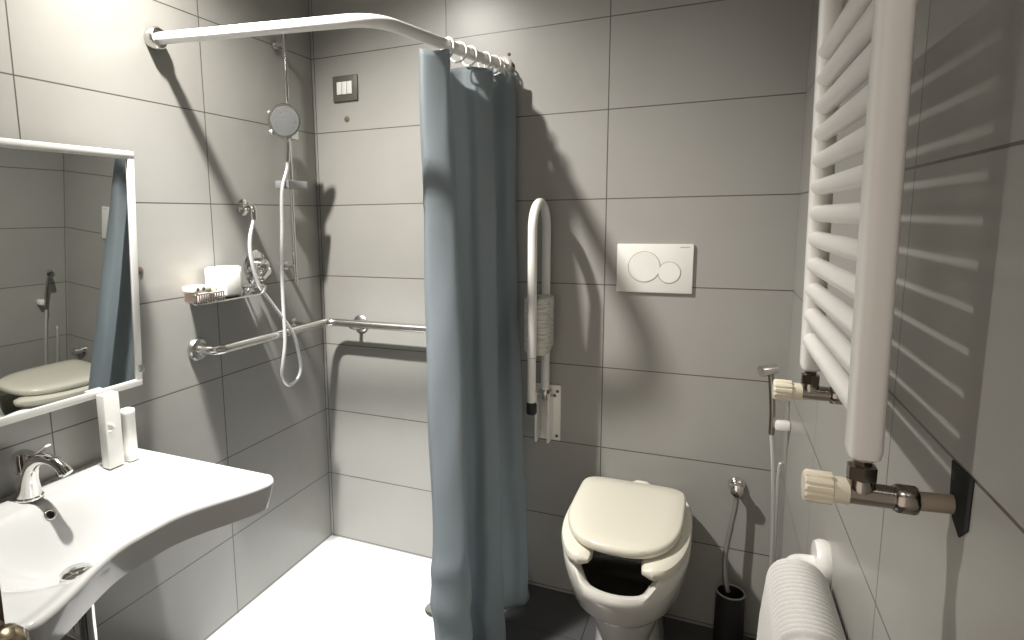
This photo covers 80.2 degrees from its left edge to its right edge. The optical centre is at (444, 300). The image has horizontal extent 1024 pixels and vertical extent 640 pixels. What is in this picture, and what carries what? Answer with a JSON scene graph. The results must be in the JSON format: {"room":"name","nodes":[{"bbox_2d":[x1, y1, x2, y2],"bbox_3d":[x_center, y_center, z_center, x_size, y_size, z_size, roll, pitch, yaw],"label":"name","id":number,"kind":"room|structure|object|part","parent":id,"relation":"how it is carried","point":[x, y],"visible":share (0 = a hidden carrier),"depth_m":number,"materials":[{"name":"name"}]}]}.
{"room":"accessible bathroom","nodes":[
{"label":"accessible bathroom","id":0,"kind":"room"},
{"bbox_2d":[0,0,331,639],"bbox_3d":[-1.160,-0.065,1.392,0.120,2.932,2.990,3,9,24],"label":"wall","id":1,"kind":"structure","parent":0,"point":[192,116],"depth_m":2.01,"materials":[{"name":"tile"}]},
{"bbox_2d":[0,138,144,426],"bbox_3d":[-1.014,-0.046,1.456,0.096,0.665,0.601,3,9,24],"label":"mirror","id":2,"kind":"object","parent":1,"relation":"attached to","point":[70,330],"visible":1,"depth_m":1.52,"materials":[{"name":"grey mirror"}]},
{"bbox_2d":[0,448,273,639],"bbox_3d":[-0.815,0.676,1.418,0.553,0.380,0.666,3,9,24],"label":"washbasin","id":3,"kind":"object","parent":1,"relation":"attached to","point":[93,525],"visible":0.94,"depth_m":1.46,"materials":[{"name":"white ceramic"}]},
{"bbox_2d":[10,444,72,502],"bbox_3d":[-0.977,0.415,1.455,0.166,0.146,0.066,3,9,24],"label":"faucet","id":4,"kind":"object","parent":3,"relation":"on","point":[25,463],"visible":1,"depth_m":1.45,"materials":[{"name":"silver metal"}]},
{"bbox_3d":[-0.991,0.359,1.454,0.087,0.036,0.026,2,9,21],"label":"lever","id":5,"kind":"part","parent":4,"relation":"part of","materials":[{"name":"silver metal"}]},
{"bbox_2d":[96,391,124,468],"bbox_3d":[-0.912,0.353,1.651,0.043,0.208,0.049,3,9,24],"label":"dispenser","id":6,"kind":"object","parent":3,"relation":"on","point":[108,407],"visible":1,"depth_m":1.64,"materials":[{"name":"plastic"}]},
{"bbox_2d":[120,407,138,460],"bbox_3d":[-0.891,0.376,1.703,0.035,0.148,0.035,3,9,24],"label":"tube","id":7,"kind":"object","parent":3,"relation":"on","point":[128,423],"visible":0.94,"depth_m":1.69,"materials":[{"name":"white plastic"}]},
{"bbox_2d":[138,267,142,274],"bbox_3d":[-0.910,-0.091,1.798,0.004,0.024,0.024,3,9,24],"label":"plug","id":8,"kind":"object","parent":1,"relation":"attached to","point":[140,269],"visible":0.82,"depth_m":1.80,"materials":[{"name":"brown plastic"}]},
{"bbox_2d":[191,277,265,305],"bbox_3d":[-0.741,-0.038,2.043,0.122,0.056,0.377,3,9,24],"label":"shower shelf","id":9,"kind":"object","parent":1,"relation":"attached to","point":[248,293],"visible":0.77,"depth_m":1.96,"materials":[{"name":"silver metal"}]},
{"bbox_2d":[184,292,208,302],"bbox_3d":[-0.783,-0.011,1.904,0.060,0.032,0.048,2,8,18],"label":"packet","id":10,"kind":"object","parent":9,"relation":"on","point":[189,298],"visible":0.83,"depth_m":1.89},
{"bbox_2d":[182,284,210,293],"bbox_3d":[-0.781,-0.038,1.901,0.051,0.020,0.072,3,9,24],"label":"box","id":11,"kind":"object","parent":10,"relation":"on","point":[199,288],"visible":1,"depth_m":1.88,"materials":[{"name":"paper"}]},
{"bbox_3d":[-0.794,-0.027,1.925,0.121,0.006,0.118,3,9,24],"label":"gallery rail","id":12,"kind":"part","parent":9,"relation":"part of","materials":[{"name":"silver metal"}]},
{"bbox_2d":[205,265,242,297],"bbox_3d":[-0.742,-0.066,2.031,0.088,0.103,0.098,3,9,24],"label":"storage box","id":13,"kind":"object","parent":9,"relation":"on","point":[228,278],"visible":0.91,"depth_m":1.99,"materials":[{"name":"white plastic"}]},
{"bbox_3d":[-0.709,-0.063,2.012,0.012,0.088,0.074,3,9,24],"label":"panel","id":14,"kind":"part","parent":13,"relation":"part of","materials":[{"name":"white plastic"}]},
{"bbox_3d":[-0.753,-0.010,2.027,0.112,0.004,0.315,3,9,24],"label":"shelf plate","id":15,"kind":"part","parent":9,"relation":"part of","materials":[{"name":"silver metal"}]},
{"bbox_3d":[-0.672,-0.059,2.178,0.124,0.054,0.068,5,10,37],"label":"rail","id":16,"kind":"part","parent":9,"relation":"part of","materials":[{"name":"silver metal"}]},
{"bbox_3d":[-0.790,-0.020,1.965,0.063,0.032,0.053,3,9,24],"label":"packet","id":17,"kind":"object","parent":9,"relation":"on","visible":0},
{"bbox_2d":[208,282,216,290],"bbox_3d":[-0.754,-0.049,1.949,0.034,0.027,0.034,3,9,24],"label":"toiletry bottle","id":18,"kind":"object","parent":17,"relation":"on","point":[213,286],"visible":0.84,"depth_m":1.94,"materials":[{"name":"plastic"}]},
{"bbox_2d":[237,199,257,219],"bbox_3d":[-0.695,-0.328,2.164,0.077,0.076,0.062,3,9,24],"label":"outlet","id":19,"kind":"object","parent":1,"relation":"attached to","point":[243,207],"visible":0.99,"depth_m":2.15,"materials":[{"name":"silver metal"}]},
{"bbox_2d":[244,250,271,281],"bbox_3d":[-0.666,-0.126,2.229,0.095,0.124,0.132,3,9,24],"label":"shower mixer","id":20,"kind":"object","parent":1,"relation":"attached to","point":[263,268],"visible":0.85,"depth_m":2.21,"materials":[{"name":"silver metal"}]},
{"bbox_3d":[-0.653,-0.107,2.201,0.041,0.061,0.090,-2,8,-11],"label":"lever","id":21,"kind":"part","parent":20,"relation":"part of","materials":[{"name":"silver metal"}]},
{"bbox_2d":[267,34,307,281],"bbox_3d":[-0.613,-0.536,2.286,0.109,0.942,0.174,3,9,24],"label":"shower rail","id":22,"kind":"object","parent":1,"relation":"attached to","point":[290,184],"visible":0.8,"depth_m":2.32,"materials":[{"name":"silver metal"}]},
{"bbox_3d":[-0.628,-0.970,2.279,0.050,0.034,0.034,3,9,24],"label":"rail mount","id":23,"kind":"part","parent":22,"relation":"part of","materials":[{"name":"silver metal"}]},
{"bbox_2d":[267,103,300,161],"bbox_3d":[-0.590,-0.620,2.218,0.082,0.204,0.105,3,9,24],"label":"shower","id":24,"kind":"object","parent":22,"relation":"attached to","point":[283,119],"visible":1,"depth_m":2.21,"materials":[{"name":"metal"}]},
{"bbox_2d":[248,161,302,386],"bbox_3d":[-0.623,-0.090,2.217,0.056,0.856,0.232,4,9,30],"label":"shower hose","id":25,"kind":"object","parent":24,"relation":"hanging from","point":[282,315],"visible":1,"depth_m":2.25,"materials":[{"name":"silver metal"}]},
{"bbox_3d":[-0.586,-0.658,2.206,0.104,0.102,0.029,-6,9,-31],"label":"spray plate","id":26,"kind":"part","parent":24,"relation":"part of","materials":[{"name":"grey plastic"}]},
{"bbox_3d":[-0.597,-0.599,2.247,0.036,0.156,0.045,3,9,24],"label":"handle","id":27,"kind":"part","parent":24,"relation":"part of","materials":[{"name":"silver metal"}]},
{"bbox_3d":[-0.616,-0.140,2.395,0.050,0.034,0.034,3,9,24],"label":"rail mount","id":28,"kind":"part","parent":22,"relation":"part of","materials":[{"name":"silver metal"}]},
{"bbox_3d":[-0.599,-0.542,2.329,0.017,0.942,0.019,3,9,24],"label":"rail","id":29,"kind":"part","parent":22,"relation":"part of","materials":[{"name":"silver metal"}]},
{"bbox_3d":[-0.590,-0.447,2.320,0.064,0.028,0.117,3,9,24],"label":"soap dish","id":30,"kind":"part","parent":22,"relation":"part of","materials":[{"name":"grey plastic"}]},
{"bbox_2d":[309,0,811,638],"bbox_3d":[0.300,-0.212,2.298,1.793,2.932,0.120,3,9,24],"label":"wall","id":31,"kind":"structure","parent":0,"point":[638,121],"depth_m":2.12,"materials":[{"name":"tile"}]},
{"bbox_2d":[187,315,425,360],"bbox_3d":[-0.369,0.116,2.343,1.125,0.096,0.484,-3,8,-17],"label":"grab bar","id":32,"kind":"object","parent":31,"relation":"attached to","point":[197,349],"visible":0.73,"depth_m":2.35,"materials":[{"name":"metal"}]},
{"bbox_2d":[143,13,512,73],"bbox_3d":[-0.261,-0.786,1.792,1.198,0.076,0.470,-4,8,-19],"label":"shower curtain rod","id":33,"kind":"object","parent":31,"relation":"attached to","point":[155,38],"visible":0.9,"depth_m":1.69,"materials":[{"name":"white metal"}]},
{"bbox_2d":[440,37,454,57],"bbox_3d":[0.007,-0.778,1.857,0.006,0.067,0.067,-7,10,-39],"label":"curtain ring","id":34,"kind":"object","parent":33,"relation":"hanging from","point":[450,38],"visible":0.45,"depth_m":1.83,"materials":[{"name":"white plastic"}]},
{"bbox_2d":[450,41,467,62],"bbox_3d":[0.041,-0.788,1.909,0.067,0.067,0.006,3,9,26],"label":"curtain ring","id":35,"kind":"object","parent":33,"relation":"hanging from","point":[461,42],"visible":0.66,"depth_m":1.90,"materials":[{"name":"white plastic"}]},
{"bbox_2d":[461,45,477,66],"bbox_3d":[0.079,-0.798,1.967,0.067,0.067,0.006,5,10,38],"label":"curtain ring","id":36,"kind":"object","parent":33,"relation":"hanging from","point":[471,46],"visible":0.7,"depth_m":1.96,"materials":[{"name":"white plastic"}]},
{"bbox_2d":[419,48,529,639],"bbox_3d":[0.107,0.190,2.020,0.255,1.943,0.594,3,9,24],"label":"shower curtain","id":37,"kind":"object","parent":33,"relation":"hanging from","point":[479,563],"visible":1,"depth_m":2.01,"materials":[{"name":"blue fabric"}]},
{"bbox_2d":[478,51,491,67],"bbox_3d":[0.135,-0.814,2.053,0.006,0.067,0.067,-7,10,-39],"label":"curtain ring","id":38,"kind":"object","parent":33,"relation":"hanging from","point":[486,52],"visible":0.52,"depth_m":2.03,"materials":[{"name":"white plastic"}]},
{"bbox_2d":[484,55,501,74],"bbox_3d":[0.167,-0.823,2.102,0.067,0.067,0.006,3,9,26],"label":"curtain ring","id":39,"kind":"object","parent":33,"relation":"hanging from","point":[498,57],"visible":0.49,"depth_m":2.09,"materials":[{"name":"white plastic"}]},
{"bbox_2d":[490,57,505,75],"bbox_3d":[0.186,-0.829,2.132,0.067,0.067,0.006,5,10,38],"label":"curtain ring","id":40,"kind":"object","parent":33,"relation":"hanging from","point":[503,70],"visible":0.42,"depth_m":2.12,"materials":[{"name":"white plastic"}]},
{"bbox_2d":[333,74,357,102],"bbox_3d":[-0.406,-0.863,2.448,0.117,0.102,0.014,3,9,24],"label":"light switch","id":41,"kind":"object","parent":31,"relation":"attached to","point":[345,87],"visible":1,"depth_m":2.44,"materials":[{"name":"grey plastic"}]},
{"bbox_2d":[524,198,560,442],"bbox_3d":[0.335,0.093,2.127,0.100,0.901,0.240,3,9,24],"label":"grab rail","id":42,"kind":"object","parent":31,"relation":"attached to","point":[543,398],"visible":1,"depth_m":2.09,"materials":[{"name":"white metal"}]},
{"bbox_3d":[0.296,0.271,2.058,0.028,0.158,0.028,3,9,24],"label":"leg","id":43,"kind":"part","parent":42,"relation":"part of","materials":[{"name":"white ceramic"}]},
{"bbox_3d":[0.329,-0.007,2.102,0.031,0.695,0.211,3,9,24],"label":"rail","id":44,"kind":"part","parent":42,"relation":"part of","materials":[{"name":"white metal"}]},
{"bbox_3d":[0.388,0.418,2.280,0.100,0.214,0.008,3,9,24],"label":"wall plate","id":45,"kind":"part","parent":42,"relation":"part of","materials":[{"name":"white metal"}]},
{"bbox_2d":[616,244,693,293],"bbox_3d":[0.712,-0.111,2.052,0.246,0.166,0.014,3,9,24],"label":"flush plate","id":46,"kind":"object","parent":31,"relation":"attached to","point":[650,268],"visible":1,"depth_m":2.04,"materials":[{"name":"white plastic"}]},
{"bbox_2d":[473,584,756,639],"bbox_3d":[-0.268,1.359,1.196,1.793,0.100,2.750,3,9,24],"label":"floor","id":47,"kind":"structure","parent":0,"point":[549,614],"depth_m":2.18,"materials":[{"name":"tile"}]},
{"bbox_2d":[0,588,28,639],"bbox_3d":[-0.789,0.366,0.409,0.105,2.084,0.906,3,9,24],"label":"door","id":48,"kind":"structure","parent":47,"relation":"on","point":[9,631],"depth_m":0.80,"materials":[{"name":"metal"}]},
{"bbox_3d":[-0.595,0.459,0.806,0.065,0.055,0.055,3,9,24],"label":"knob","id":49,"kind":"part","parent":48,"relation":"part of","materials":[{"name":"brown metal"}]},
{"bbox_2d":[207,535,434,639],"bbox_3d":[-0.322,1.187,2.275,0.800,0.064,0.800,3,9,24],"label":"shower tray","id":50,"kind":"object","parent":47,"relation":"in","point":[342,580],"visible":0.77,"depth_m":2.37,"materials":[{"name":"white ceramic"}]},
{"bbox_2d":[561,476,692,639],"bbox_3d":[0.570,0.910,1.901,0.368,0.572,0.632,3,9,24],"label":"toilet","id":51,"kind":"object","parent":47,"relation":"on","point":[627,544],"visible":1,"depth_m":1.73,"materials":[{"name":"ceramic"}]},
{"bbox_3d":[0.551,0.688,1.836,0.368,0.043,0.476,3,9,24],"label":"seat","id":52,"kind":"part","parent":51,"relation":"part of","materials":[{"name":"beige plastic"}]},
{"bbox_3d":[0.548,0.647,1.831,0.330,0.031,0.448,3,9,24],"label":"lid","id":53,"kind":"part","parent":51,"relation":"part of","materials":[{"name":"beige plastic"}]},
{"bbox_2d":[712,583,745,639],"bbox_3d":[0.950,1.069,2.019,0.094,0.213,0.094,3,9,24],"label":"toilet brush holder","id":54,"kind":"object","parent":47,"relation":"on","point":[729,610],"visible":0.94,"depth_m":1.98,"materials":[{"name":"black plastic"}]},
{"bbox_2d":[722,477,745,592],"bbox_3d":[0.967,0.785,2.025,0.054,0.374,0.097,4,9,30],"label":"toilet brush","id":55,"kind":"object","parent":54,"relation":"in","point":[736,485],"visible":1,"depth_m":2.02,"materials":[{"name":"silver metal"}]},
{"bbox_2d":[775,0,1023,639],"bbox_3d":[0.585,0.019,0.613,0.120,2.932,2.990,3,9,24],"label":"wall","id":56,"kind":"structure","parent":0,"point":[956,387],"depth_m":0.65,"materials":[{"name":"tile"}]},
{"bbox_2d":[775,419,790,430],"bbox_3d":[1.018,0.375,1.820,0.041,0.027,0.034,3,9,24],"label":"holder","id":57,"kind":"object","parent":56,"relation":"attached to","point":[782,425],"visible":1,"depth_m":1.81,"materials":[{"name":"white plastic"}]},
{"bbox_2d":[757,364,778,434],"bbox_3d":[0.985,0.299,1.840,0.054,0.213,0.045,0,8,2],"label":"bidet sprayer","id":58,"kind":"object","parent":57,"relation":"hanging from","point":[763,370],"visible":0.92,"depth_m":1.83,"materials":[{"name":"silver metal"}]},
{"bbox_3d":[0.993,0.308,1.837,0.018,0.195,0.038,-2,8,-8],"label":"handle","id":59,"kind":"part","parent":58,"relation":"part of","materials":[{"name":"silver metal"}]},
{"bbox_2d":[769,435,783,567],"bbox_3d":[1.039,0.710,1.907,0.102,0.642,0.031,-8,11,-41],"label":"hose","id":60,"kind":"object","parent":58,"relation":"hanging from","point":[775,483],"visible":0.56,"depth_m":1.88,"materials":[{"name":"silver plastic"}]},
{"bbox_2d":[787,538,831,587],"bbox_3d":[0.667,0.529,1.095,0.078,0.096,0.312,3,9,24],"label":"towel rail","id":61,"kind":"object","parent":56,"relation":"attached to","point":[820,557],"visible":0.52,"depth_m":1.16,"materials":[{"name":"white plastic"}]},
{"bbox_3d":[0.657,0.536,1.083,0.069,0.041,0.281,3,9,24],"label":"arm","id":62,"kind":"part","parent":61,"relation":"part of","materials":[{"name":"white ceramic"}]},
{"bbox_2d":[757,558,845,639],"bbox_3d":[0.623,0.664,1.071,0.121,0.343,0.266,3,9,24],"label":"grab bar","id":63,"kind":"object","parent":61,"relation":"hanging from","point":[797,603],"visible":1,"depth_m":1.03,"materials":[{"name":"white plastic"}]},
{"bbox_2d":[772,0,955,515],"bbox_3d":[0.516,-0.394,0.720,0.129,1.182,0.424,3,9,24],"label":"towel radiator","id":64,"kind":"object","parent":56,"relation":"attached to","point":[856,370],"visible":1,"depth_m":0.61,"materials":[{"name":"white metal"}]},
{"bbox_3d":[0.564,0.147,0.993,0.041,0.034,0.034,3,9,24],"label":"valve knob","id":65,"kind":"part","parent":64,"relation":"part of","materials":[{"name":"beige plastic"}]},
{"bbox_3d":[0.577,-0.447,0.900,0.045,1.128,0.035,3,9,24],"label":"post","id":66,"kind":"part","parent":64,"relation":"part of","materials":[{"name":"white metal"}]},
{"bbox_3d":[0.404,0.199,0.642,0.041,0.034,0.034,3,9,24],"label":"valve knob","id":67,"kind":"part","parent":64,"relation":"part of","materials":[{"name":"beige plastic"}]},
{"bbox_3d":[0.418,-0.396,0.549,0.045,1.128,0.035,3,9,24],"label":"post","id":68,"kind":"part","parent":64,"relation":"part of","materials":[{"name":"white metal"}]},
{"bbox_2d":[950,460,974,536],"bbox_3d":[0.501,0.194,0.580,0.011,0.066,0.056,3,9,24],"label":"trim","id":69,"kind":"structure","parent":56,"relation":"attached to","point":[962,484],"depth_m":0.58,"materials":[{"name":"metal"}]}
]}

